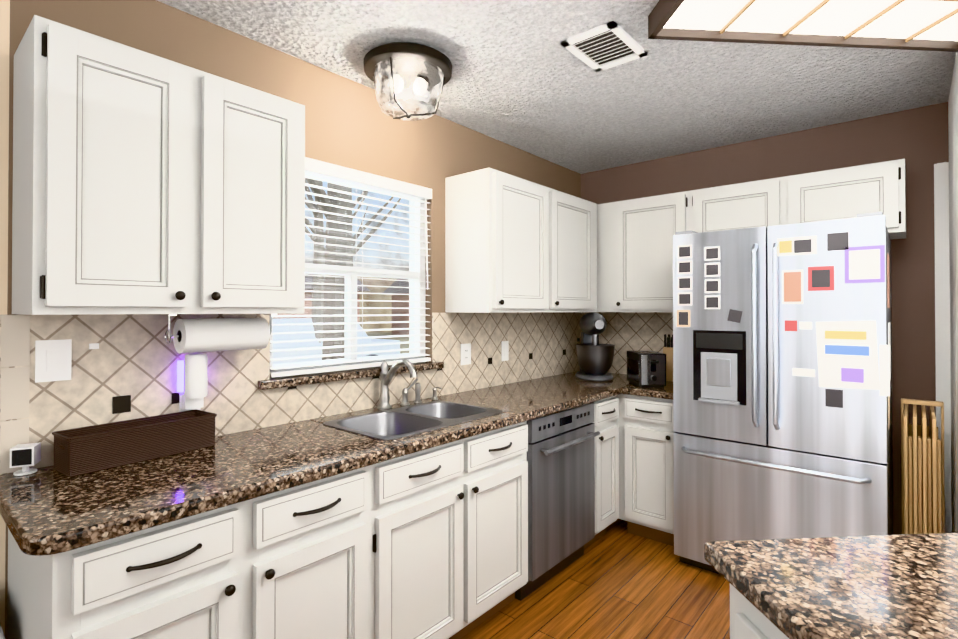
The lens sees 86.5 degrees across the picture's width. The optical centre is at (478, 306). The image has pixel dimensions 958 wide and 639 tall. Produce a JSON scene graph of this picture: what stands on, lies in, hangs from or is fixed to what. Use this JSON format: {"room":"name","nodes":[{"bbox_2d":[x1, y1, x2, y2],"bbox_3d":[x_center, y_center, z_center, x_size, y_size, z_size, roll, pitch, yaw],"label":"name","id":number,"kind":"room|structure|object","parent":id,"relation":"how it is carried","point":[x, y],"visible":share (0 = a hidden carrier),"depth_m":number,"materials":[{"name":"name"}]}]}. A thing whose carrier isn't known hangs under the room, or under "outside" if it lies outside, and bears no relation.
{"room":"kitchen","nodes":[
{"label":"kitchen","id":0,"kind":"room"},
{"bbox_2d":[0,0,9,635],"bbox_3d":[-2.281,0.174,2.328,2.500,2.467,0.150,0,-1,41],"label":"wall","id":1,"kind":"structure","parent":0,"point":[4,74],"depth_m":1.47,"materials":[{"name":"beige paint"}]},
{"bbox_2d":[5,0,580,638],"bbox_3d":[-0.339,0.178,2.788,0.150,2.467,3.335,0,-1,41],"label":"wall","id":2,"kind":"structure","parent":0,"point":[349,124],"depth_m":2.28,"materials":[{"name":"brown paint"}]},
{"bbox_2d":[12,15,304,314],"bbox_3d":[-0.976,-0.353,1.647,0.370,0.755,0.748,0,-1,41],"label":"upper cabinet","id":3,"kind":"object","parent":2,"relation":"attached to","point":[145,182],"visible":1,"depth_m":1.46,"materials":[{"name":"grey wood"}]},
{"bbox_2d":[162,314,276,353],"bbox_3d":[-0.909,0.093,1.809,0.116,0.132,0.369,0,-1,41],"label":"paper towel holder","id":4,"kind":"object","parent":3,"relation":"attached to","point":[206,335],"visible":1,"depth_m":1.75,"materials":[{"name":"white paper"}]},
{"bbox_2d":[0,312,583,474],"bbox_3d":[-0.282,0.278,2.728,0.013,0.486,3.350,0,-1,41],"label":"tile backsplash","id":5,"kind":"structure","parent":2,"relation":"attached to","point":[136,357],"depth_m":1.90,"materials":[{"name":"tile"}]},
{"bbox_2d":[35,339,71,382],"bbox_3d":[-1.288,0.164,1.540,0.011,0.125,0.085,0,-1,41],"label":"outlet","id":6,"kind":"object","parent":5,"relation":"attached to","point":[53,360],"depth_m":1.54,"materials":[{"name":"white plastic"}]},
{"bbox_2d":[112,395,130,413],"bbox_3d":[-1.175,0.322,1.670,0.011,0.055,0.050,0,-1,41],"label":"accent tile","id":7,"kind":"object","parent":5,"relation":"attached to","point":[120,404],"depth_m":1.67,"materials":[{"name":"black tile"}]},
{"bbox_2d":[177,353,207,409],"bbox_3d":[-1.004,0.265,1.802,0.082,0.197,0.090,0,-1,41],"label":"plug-in air freshener","id":8,"kind":"object","parent":5,"relation":"attached to","point":[192,376],"visible":0.96,"depth_m":1.78,"materials":[{"name":"white plastic"}]},
{"bbox_2d":[461,343,470,364],"bbox_3d":[-0.079,0.278,2.950,0.011,0.121,0.078,0,-1,41],"label":"outlet","id":9,"kind":"object","parent":5,"relation":"attached to","point":[465,348],"depth_m":2.95,"materials":[{"name":"white plastic"}]},
{"bbox_2d":[501,341,508,360],"bbox_3d":[0.161,0.285,3.230,0.011,0.124,0.073,0,-1,41],"label":"outlet","id":10,"kind":"object","parent":5,"relation":"attached to","point":[504,344],"depth_m":3.23,"materials":[{"name":"white plastic"}]},
{"bbox_2d":[270,174,425,371],"bbox_3d":[-0.625,-0.170,2.482,0.080,0.942,0.923,0,-1,41],"label":"window","id":11,"kind":"structure","parent":2,"relation":"in","point":[393,274],"depth_m":2.56,"materials":[{"name":"white plastic"}]},
{"bbox_2d":[270,157,431,377],"bbox_3d":[-0.568,-0.172,2.433,0.074,0.934,0.907,0,-1,41],"label":"window blinds","id":12,"kind":"object","parent":11,"relation":"attached to","point":[340,173],"visible":0.75,"depth_m":2.42,"materials":[{"name":"white plastic"}]},
{"bbox_2d":[258,362,443,389],"bbox_3d":[-0.595,0.318,2.452,0.193,0.034,1.023,0,-1,41],"label":"window sill","id":13,"kind":"structure","parent":2,"relation":"attached to","point":[296,380],"depth_m":2.26,"materials":[{"name":"brown stone"}]},
{"bbox_2d":[445,168,596,312],"bbox_3d":[0.336,-0.339,3.179,0.370,0.755,1.180,0,-1,41],"label":"upper cabinet","id":14,"kind":"object","parent":2,"relation":"attached to","point":[514,243],"visible":1,"depth_m":2.83,"materials":[{"name":"grey wood"}]},
{"bbox_2d":[7,395,618,638],"bbox_3d":[-0.234,0.968,2.280,0.658,0.879,2.700,0,-1,41],"label":"base cabinet","id":15,"kind":"object","parent":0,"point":[430,543],"depth_m":1.59,"materials":[{"name":"grey wood"}]},
{"bbox_2d":[0,359,672,555],"bbox_3d":[0.078,0.472,2.393,0.971,0.458,3.366,0,-1,41],"label":"countertop","id":16,"kind":"structure","parent":15,"relation":"on","point":[48,510],"depth_m":1.59,"materials":[{"name":"brown stone"}]},
{"bbox_2d":[10,442,40,475],"bbox_3d":[-1.302,0.440,1.460,0.054,0.079,0.058,0,-1,-24],"label":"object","id":17,"kind":"object","parent":16,"relation":"on","point":[25,456],"visible":1,"depth_m":1.44,"materials":[{"name":"white plastic"}]},
{"bbox_2d":[52,409,216,476],"bbox_3d":[-1.081,0.426,1.628,0.139,0.110,0.429,0,-1,35],"label":"wicker basket","id":18,"kind":"object","parent":16,"relation":"on","point":[85,450],"visible":1,"depth_m":1.57,"materials":[{"name":"brown wicker"}]},
{"bbox_2d":[377,359,441,409],"bbox_3d":[-0.279,0.366,2.489,0.262,0.245,0.384,0,-1,41],"label":"faucet","id":19,"kind":"object","parent":16,"relation":"on","point":[386,377],"depth_m":2.43,"materials":[{"name":"silver metal"}]},
{"bbox_2d":[575,312,614,381],"bbox_3d":[0.794,0.270,3.533,0.347,0.456,0.368,0,-1,41],"label":"stand mixer","id":20,"kind":"object","parent":16,"relation":"on","point":[595,359],"visible":1,"depth_m":3.39,"materials":[{"name":"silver metal"}]},
{"bbox_2d":[627,351,665,387],"bbox_3d":[1.046,0.391,3.179,0.161,0.206,0.282,0,0,-1],"label":"toaster","id":21,"kind":"object","parent":16,"relation":"on","point":[646,369],"visible":1,"depth_m":3.06,"materials":[{"name":"black plastic"}]},
{"bbox_2d":[663,334,672,381],"bbox_3d":[1.300,0.343,3.440,0.090,0.307,0.188,0,-1,41],"label":"knife block","id":22,"kind":"object","parent":16,"relation":"on","point":[667,350],"visible":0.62,"depth_m":3.40,"materials":[{"name":"brown wood"}]},
{"bbox_2d":[157,0,955,173],"bbox_3d":[-0.829,-1.105,0.576,7.000,0.060,7.650,0,-1,41],"label":"ceiling","id":23,"kind":"structure","parent":0,"point":[523,78],"depth_m":2.32,"materials":[{"name":"white paint"}]},
{"bbox_2d":[363,42,451,120],"bbox_3d":[-0.305,-0.935,2.200,0.380,0.249,0.380,0,-1,41],"label":"flush-mount ceiling light","id":24,"kind":"object","parent":23,"relation":"attached to","point":[401,73],"visible":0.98,"depth_m":2.10,"materials":[{"name":"clear glass"}]},
{"bbox_2d":[561,21,646,71],"bbox_3d":[0.516,-1.053,2.083,0.230,0.015,0.310,0,-1,41],"label":"ceiling vent","id":25,"kind":"object","parent":23,"relation":"in","point":[606,46],"visible":0.96,"depth_m":2.07,"materials":[{"name":"white plastic"}]},
{"bbox_2d":[648,0,957,51],"bbox_3d":[0.949,-1.023,1.580,0.869,0.084,1.738,0,-1,41],"label":"ceiling light","id":26,"kind":"object","parent":23,"relation":"attached to","point":[927,25],"visible":1,"depth_m":1.81,"materials":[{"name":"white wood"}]},
{"bbox_2d":[461,519,729,638],"bbox_3d":[-0.829,1.422,0.554,7.000,0.060,7.650,0,-1,41],"label":"floor","id":27,"kind":"structure","parent":0,"point":[617,580],"depth_m":2.43,"materials":[{"name":"brown wood"}]},
{"bbox_2d":[0,625,4,638],"bbox_3d":[-1.449,1.083,1.216,0.357,0.630,0.433,0,-1,41],"label":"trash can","id":28,"kind":"object","parent":27,"relation":"on","point":[2,636],"visible":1,"depth_m":1.27,"materials":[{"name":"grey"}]},
{"bbox_2d":[515,402,599,600],"bbox_3d":[0.247,0.976,2.796,0.651,0.872,0.612,0,-1,41],"label":"dishwasher","id":29,"kind":"object","parent":27,"relation":"on","point":[561,486],"visible":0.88,"depth_m":2.57,"materials":[{"name":"silver metal"}]},
{"bbox_2d":[617,394,674,545],"bbox_3d":[0.959,0.978,3.425,0.965,0.879,0.664,0,-1,41],"label":"base cabinet","id":30,"kind":"object","parent":27,"relation":"on","point":[646,475],"visible":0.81,"depth_m":3.02,"materials":[{"name":"grey wood"}]},
{"bbox_2d":[730,584,788,638],"bbox_3d":[0.651,0.956,0.864,0.413,0.879,0.871,0,-1,41],"label":"base cabinet","id":31,"kind":"object","parent":27,"relation":"on","point":[749,620],"visible":0.25,"depth_m":0.93,"materials":[{"name":"grey wood"}]},
{"bbox_2d":[704,532,957,638],"bbox_3d":[0.633,0.495,0.883,0.460,0.040,0.928,0,-1,41],"label":"countertop","id":32,"kind":"structure","parent":31,"relation":"on","point":[903,586],"depth_m":0.88,"materials":[{"name":"brown stone"}]},
{"bbox_2d":[673,212,892,574],"bbox_3d":[1.626,0.502,2.730,0.922,1.818,0.803,0,-1,41],"label":"refrigerator","id":33,"kind":"object","parent":27,"relation":"on","point":[782,385],"visible":0.9,"depth_m":2.44,"materials":[{"name":"silver metal"}]},
{"bbox_2d":[901,398,944,533],"bbox_3d":[2.156,0.934,2.472,0.158,0.950,0.480,0,-1,41],"label":"rack","id":34,"kind":"object","parent":27,"relation":"on","point":[928,449],"visible":0.56,"depth_m":2.34,"materials":[{"name":"brown wood"}]},
{"bbox_2d":[581,102,951,534],"bbox_3d":[1.782,0.182,3.266,2.750,2.467,0.150,0,-1,41],"label":"wall","id":35,"kind":"structure","parent":0,"point":[917,139],"depth_m":2.76,"materials":[{"name":"brown paint"}]},
{"bbox_2d":[597,200,624,311],"bbox_3d":[0.886,-0.334,3.711,0.514,0.755,0.343,0,-1,41],"label":"upper cabinet","id":36,"kind":"object","parent":35,"relation":"attached to","point":[610,216],"depth_m":3.50,"materials":[{"name":"grey wood"}]},
{"bbox_2d":[584,312,672,373],"bbox_3d":[1.186,0.286,3.668,0.960,0.486,0.013,0,-1,41],"label":"tile backsplash","id":37,"kind":"structure","parent":35,"relation":"attached to","point":[628,331],"depth_m":3.72,"materials":[{"name":"tile"}]},
{"bbox_2d":[625,191,688,311],"bbox_3d":[1.220,-0.337,3.425,0.486,0.755,0.343,0,-1,41],"label":"upper cabinet","id":38,"kind":"object","parent":35,"relation":"attached to","point":[634,255],"depth_m":3.30,"materials":[{"name":"grey wood"}]},
{"bbox_2d":[689,177,784,232],"bbox_3d":[1.598,-0.539,3.102,0.510,0.357,0.343,0,-1,41],"label":"upper cabinet","id":39,"kind":"object","parent":35,"relation":"attached to","point":[760,203],"depth_m":2.97,"materials":[{"name":"grey wood"}]},
{"bbox_2d":[785,159,905,238],"bbox_3d":[1.987,-0.541,2.769,0.514,0.357,0.343,0,-1,41],"label":"upper cabinet","id":40,"kind":"object","parent":35,"relation":"attached to","point":[847,192],"depth_m":2.62,"materials":[{"name":"grey wood"}]},
{"bbox_2d":[934,162,951,532],"bbox_3d":[2.393,0.335,2.624,0.056,2.150,0.027,0,-1,41],"label":"door frame","id":41,"kind":"structure","parent":35,"relation":"attached to","point":[942,275],"depth_m":2.61,"materials":[{"name":"white wood"}]},
{"bbox_2d":[948,52,957,532],"bbox_3d":[0.022,0.152,-0.263,0.100,2.467,7.500,0,-1,41],"label":"wall","id":42,"kind":"structure","parent":0,"point":[953,165],"depth_m":2.34,"materials":[{"name":"white"}]},
{"label":"outside","id":43,"kind":"structure","parent":0,"visible":0},
{"bbox_2d":[305,182,408,332],"bbox_3d":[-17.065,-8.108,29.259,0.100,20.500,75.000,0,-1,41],"label":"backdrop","id":44,"kind":"structure","parent":43,"point":[372,282],"depth_m":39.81,"materials":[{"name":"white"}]},
{"bbox_2d":[366,332,408,353],"bbox_3d":[-5.772,1.907,19.498,29.840,0.100,75.000,0,-1,41],"label":"ground","id":45,"kind":"structure","parent":43,"point":[401,339],"depth_m":30.76,"materials":[{"name":"beige"}]},
{"bbox_2d":[273,178,408,363],"bbox_3d":[-2.774,-2.615,18.945,24.164,8.942,36.800,0,-1,41],"label":"trees","id":46,"kind":"object","parent":45,"relation":"on","point":[335,258],"depth_m":10.79,"materials":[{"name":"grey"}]}
]}

